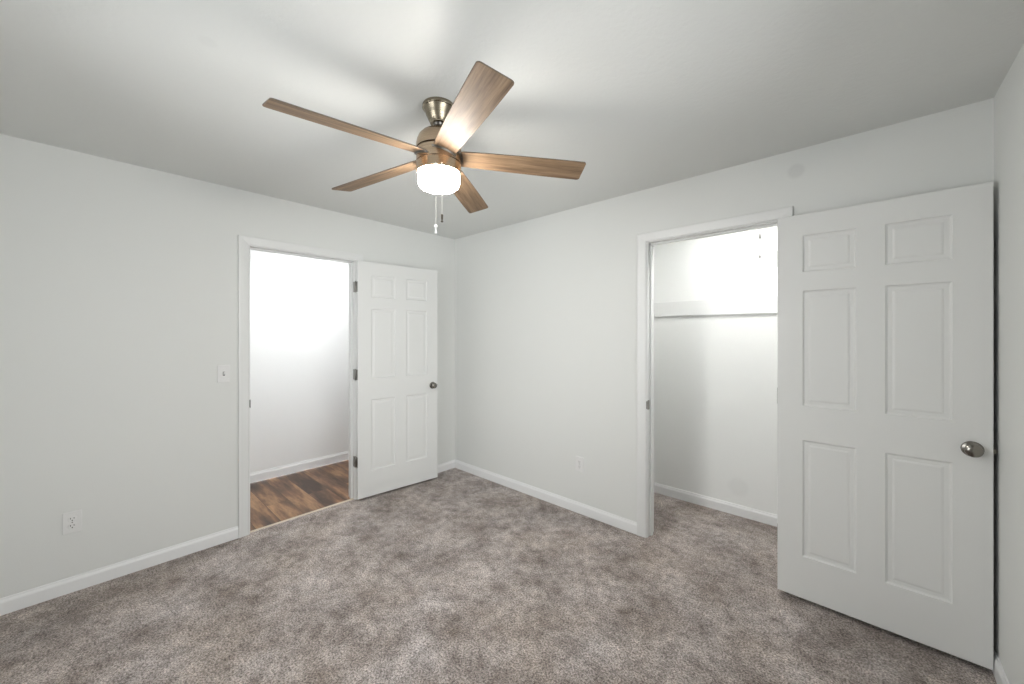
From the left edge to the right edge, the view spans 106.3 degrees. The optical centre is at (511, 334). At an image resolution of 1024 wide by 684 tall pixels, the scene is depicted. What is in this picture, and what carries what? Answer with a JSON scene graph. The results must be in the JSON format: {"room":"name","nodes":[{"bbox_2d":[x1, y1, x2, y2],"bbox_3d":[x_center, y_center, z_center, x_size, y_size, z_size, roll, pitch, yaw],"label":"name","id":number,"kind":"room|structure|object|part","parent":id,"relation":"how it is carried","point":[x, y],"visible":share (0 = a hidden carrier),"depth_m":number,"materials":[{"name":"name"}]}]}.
{"room":"empty bedroom","nodes":[
{"label":"empty bedroom","id":0,"kind":"room"},
{"bbox_2d":[0,134,454,597],"bbox_3d":[-1.537,0.203,3.185,0.115,2.440,4.115,0,0,43],"label":"wall","id":1,"kind":"structure","parent":0,"point":[119,280],"depth_m":2.26,"materials":[{"name":"paint"}]},
{"bbox_2d":[62,510,81,534],"bbox_3d":[-2.430,1.039,2.119,0.009,0.117,0.072,0,0,43],"label":"wall outlet","id":2,"kind":"object","parent":1,"relation":"attached to","point":[71,521],"visible":1,"depth_m":2.12,"materials":[{"name":"white plastic"}]},
{"bbox_2d":[68,523,76,528],"bbox_3d":[-2.428,1.058,2.118,0.004,0.028,0.034,0,0,43],"label":"receptacle","id":3,"kind":"object","parent":2,"relation":"attached to","point":[70,525],"depth_m":2.12,"materials":[{"name":"white plastic"}]},
{"bbox_2d":[68,516,76,521],"bbox_3d":[-2.428,1.019,2.118,0.004,0.028,0.034,0,0,43],"label":"receptacle","id":4,"kind":"object","parent":2,"relation":"attached to","point":[70,518],"depth_m":2.12,"materials":[{"name":"white plastic"}]},
{"bbox_2d":[217,365,229,382],"bbox_3d":[-1.966,0.269,2.617,0.018,0.117,0.072,0,0,43],"label":"light switch","id":5,"kind":"object","parent":1,"relation":"attached to","point":[223,371],"visible":1,"depth_m":2.62,"materials":[{"name":"white plastic"}]},
{"bbox_2d":[0,460,454,615],"bbox_3d":[-1.704,1.381,2.908,0.012,0.083,3.250,0,0,43],"label":"baseboard","id":6,"kind":"structure","parent":1,"relation":"attached to","point":[40,594],"depth_m":2.23,"materials":[{"name":"wood"}]},
{"bbox_2d":[238,235,362,537],"bbox_3d":[-1.654,0.366,3.056,0.148,2.122,0.907,0,0,43],"label":"door frame","id":7,"kind":"structure","parent":1,"relation":"attached to","point":[245,243],"depth_m":2.72,"materials":[{"name":"wood"}]},
{"bbox_3d":[-1.890,0.364,2.702,0.016,2.118,0.066,0,0,43],"label":"casing","id":8,"kind":"part","parent":7,"relation":"part of","materials":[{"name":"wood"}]},
{"bbox_3d":[-1.606,-0.665,3.012,0.016,0.060,0.907,0,0,43],"label":"head casing","id":9,"kind":"part","parent":7,"relation":"part of","materials":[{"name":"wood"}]},
{"bbox_3d":[-1.321,0.364,3.322,0.016,2.118,0.066,0,0,43],"label":"casing","id":10,"kind":"part","parent":7,"relation":"part of","materials":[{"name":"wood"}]},
{"bbox_2d":[250,498,353,532],"bbox_3d":[-1.631,1.422,3.035,0.028,0.010,0.763,0,0,43],"label":"trim","id":11,"kind":"structure","parent":1,"relation":"attached to","point":[352,498],"depth_m":2.99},
{"bbox_2d":[353,261,437,499],"bbox_3d":[-1.033,0.389,3.527,0.796,2.032,0.131,0,0,-42],"label":"door","id":12,"kind":"structure","parent":1,"relation":"in","point":[395,374],"depth_m":3.48,"materials":[{"name":"wood"}]},
{"bbox_3d":[-0.758,0.496,3.717,0.066,0.066,0.048,0,0,-42],"label":"knob","id":13,"kind":"part","parent":12,"relation":"part of","materials":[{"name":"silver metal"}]},
{"bbox_2d":[250,250,348,472],"bbox_3d":[-2.030,0.203,4.282,0.115,2.440,3.165,0,0,43],"label":"wall","id":14,"kind":"structure","parent":0,"point":[299,306],"depth_m":3.97,"materials":[{"name":"white paint"}]},
{"bbox_2d":[250,451,348,482],"bbox_3d":[-1.944,1.376,4.281,0.012,0.093,3.050,0,0,43],"label":"baseboard","id":15,"kind":"structure","parent":14,"relation":"attached to","point":[312,463],"depth_m":3.97,"materials":[{"name":"wood"}]},
{"bbox_2d":[0,459,996,683],"bbox_3d":[-0.501,1.453,2.353,4.745,0.060,4.059,0,0,43],"label":"floor","id":16,"kind":"structure","parent":0,"point":[456,576],"depth_m":1.98,"materials":[{"name":"carpet"}]},
{"bbox_2d":[0,0,1023,238],"bbox_3d":[-0.367,-1.057,1.682,3.640,0.080,3.250,0,0,43],"label":"ceiling","id":17,"kind":"structure","parent":0,"point":[647,94],"depth_m":1.52,"materials":[{"name":"paint"}]},
{"bbox_2d":[262,61,585,233],"bbox_3d":[-0.360,-0.719,1.692,1.284,0.597,1.253,0,0,43],"label":"ceiling fan","id":18,"kind":"object","parent":17,"relation":"hanging from","point":[438,163],"visible":1,"depth_m":1.62,"materials":[{"name":"brown wood"}]},
{"bbox_3d":[-0.601,-0.775,1.453,0.570,0.006,0.125,-3,16,-43],"label":"blade","id":19,"kind":"part","parent":18,"relation":"part of","materials":[{"name":"brown wood"}]},
{"bbox_3d":[-0.656,-0.775,1.892,0.570,0.006,0.125,-3,12,29],"label":"blade","id":20,"kind":"part","parent":18,"relation":"part of","materials":[{"name":"brown wood"}]},
{"bbox_3d":[-0.319,-0.590,1.607,0.003,0.270,0.003,0,0,43],"label":"pull chain","id":21,"kind":"part","parent":18,"relation":"part of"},
{"bbox_3d":[-0.326,-0.681,1.711,0.184,0.070,0.184,0,0,43],"label":"lamp shade","id":22,"kind":"part","parent":18,"relation":"part of","materials":[{"name":"white glass"}]},
{"bbox_3d":[-0.256,-0.775,2.081,0.125,0.006,0.570,-14,-5,10],"label":"blade","id":23,"kind":"part","parent":18,"relation":"part of","materials":[{"name":"brown wood"}]},
{"bbox_3d":[-0.166,-0.775,1.370,0.125,0.006,0.570,15,-4,-25],"label":"blade","id":24,"kind":"part","parent":18,"relation":"part of","materials":[{"name":"brown wood"}]},
{"bbox_3d":[0.047,-0.775,1.758,0.570,0.006,0.125,3,-14,-7],"label":"blade","id":25,"kind":"part","parent":18,"relation":"part of","materials":[{"name":"brown wood"}]},
{"bbox_2d":[654,226,777,514],"bbox_3d":[1.901,0.203,2.982,2.055,2.440,0.115,0,0,43],"label":"wall","id":26,"kind":"structure","parent":0,"point":[716,376],"depth_m":3.12,"materials":[{"name":"white paint"}]},
{"bbox_2d":[654,296,777,316],"bbox_3d":[1.898,-0.221,2.894,1.940,0.126,0.019,0,0,43],"label":"shelf","id":27,"kind":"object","parent":26,"relation":"attached to","point":[767,304],"depth_m":3.09,"materials":[{"name":"wood"}]},
{"bbox_2d":[654,483,777,526],"bbox_3d":[1.670,1.381,2.645,1.940,0.083,0.694,0,0,43],"label":"baseboard","id":28,"kind":"structure","parent":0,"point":[735,509],"depth_m":3.10,"materials":[{"name":"wood"}]},
{"bbox_2d":[455,98,993,645],"bbox_3d":[0.770,0.203,2.922,3.640,2.440,0.115,0,0,43],"label":"wall","id":29,"kind":"structure","parent":0,"point":[546,306],"depth_m":2.96,"materials":[{"name":"paint"}]},
{"bbox_2d":[455,460,636,534],"bbox_3d":[0.727,1.381,2.875,3.640,0.083,0.012,0,0,43],"label":"baseboard","id":30,"kind":"structure","parent":29,"relation":"attached to","point":[625,524],"depth_m":3.21,"materials":[{"name":"wood"}]},
{"bbox_2d":[576,456,583,472],"bbox_3d":[0.538,1.034,3.050,0.072,0.117,0.009,0,0,43],"label":"wall outlet","id":31,"kind":"object","parent":29,"relation":"attached to","point":[579,460],"visible":1,"depth_m":3.04,"materials":[{"name":"white plastic"}]},
{"bbox_2d":[637,206,792,537],"bbox_3d":[1.264,0.360,2.468,0.900,2.134,0.148,0,0,43],"label":"door frame","id":32,"kind":"structure","parent":29,"relation":"attached to","point":[646,242],"depth_m":2.69,"materials":[{"name":"wood"}]},
{"bbox_3d":[0.912,0.358,2.702,0.066,2.130,0.016,0,0,43],"label":"casing","id":33,"kind":"part","parent":32,"relation":"part of","materials":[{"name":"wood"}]},
{"bbox_3d":[1.220,-0.677,2.420,0.900,0.060,0.016,0,0,43],"label":"head casing","id":34,"kind":"part","parent":32,"relation":"part of","materials":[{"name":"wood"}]},
{"bbox_3d":[1.529,0.358,2.136,0.061,2.130,0.016,0,0,43],"label":"casing","id":35,"kind":"part","parent":32,"relation":"part of","materials":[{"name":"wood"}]},
{"bbox_2d":[777,182,995,669],"bbox_3d":[1.742,0.381,1.859,0.759,2.032,0.131,0,0,43],"label":"door","id":36,"kind":"structure","parent":29,"relation":"in","point":[886,450],"depth_m":1.80,"materials":[{"name":"wood"}]},
{"bbox_3d":[1.941,0.488,1.613,0.066,0.066,0.048,0,0,43],"label":"knob","id":37,"kind":"part","parent":36,"relation":"part of","materials":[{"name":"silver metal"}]},
{"bbox_2d":[994,44,1023,683],"bbox_3d":[1.290,0.203,0.711,0.115,2.440,4.289,0,0,43],"label":"wall","id":38,"kind":"structure","parent":0,"point":[1009,98],"depth_m":1.47,"materials":[{"name":"paint"}]},
{"bbox_2d":[992,646,1009,683],"bbox_3d":[0.970,1.381,0.456,0.012,0.083,3.250,0,0,43],"label":"baseboard","id":39,"kind":"structure","parent":38,"relation":"attached to","point":[998,671],"depth_m":1.55,"materials":[{"name":"wood"}]}
]}

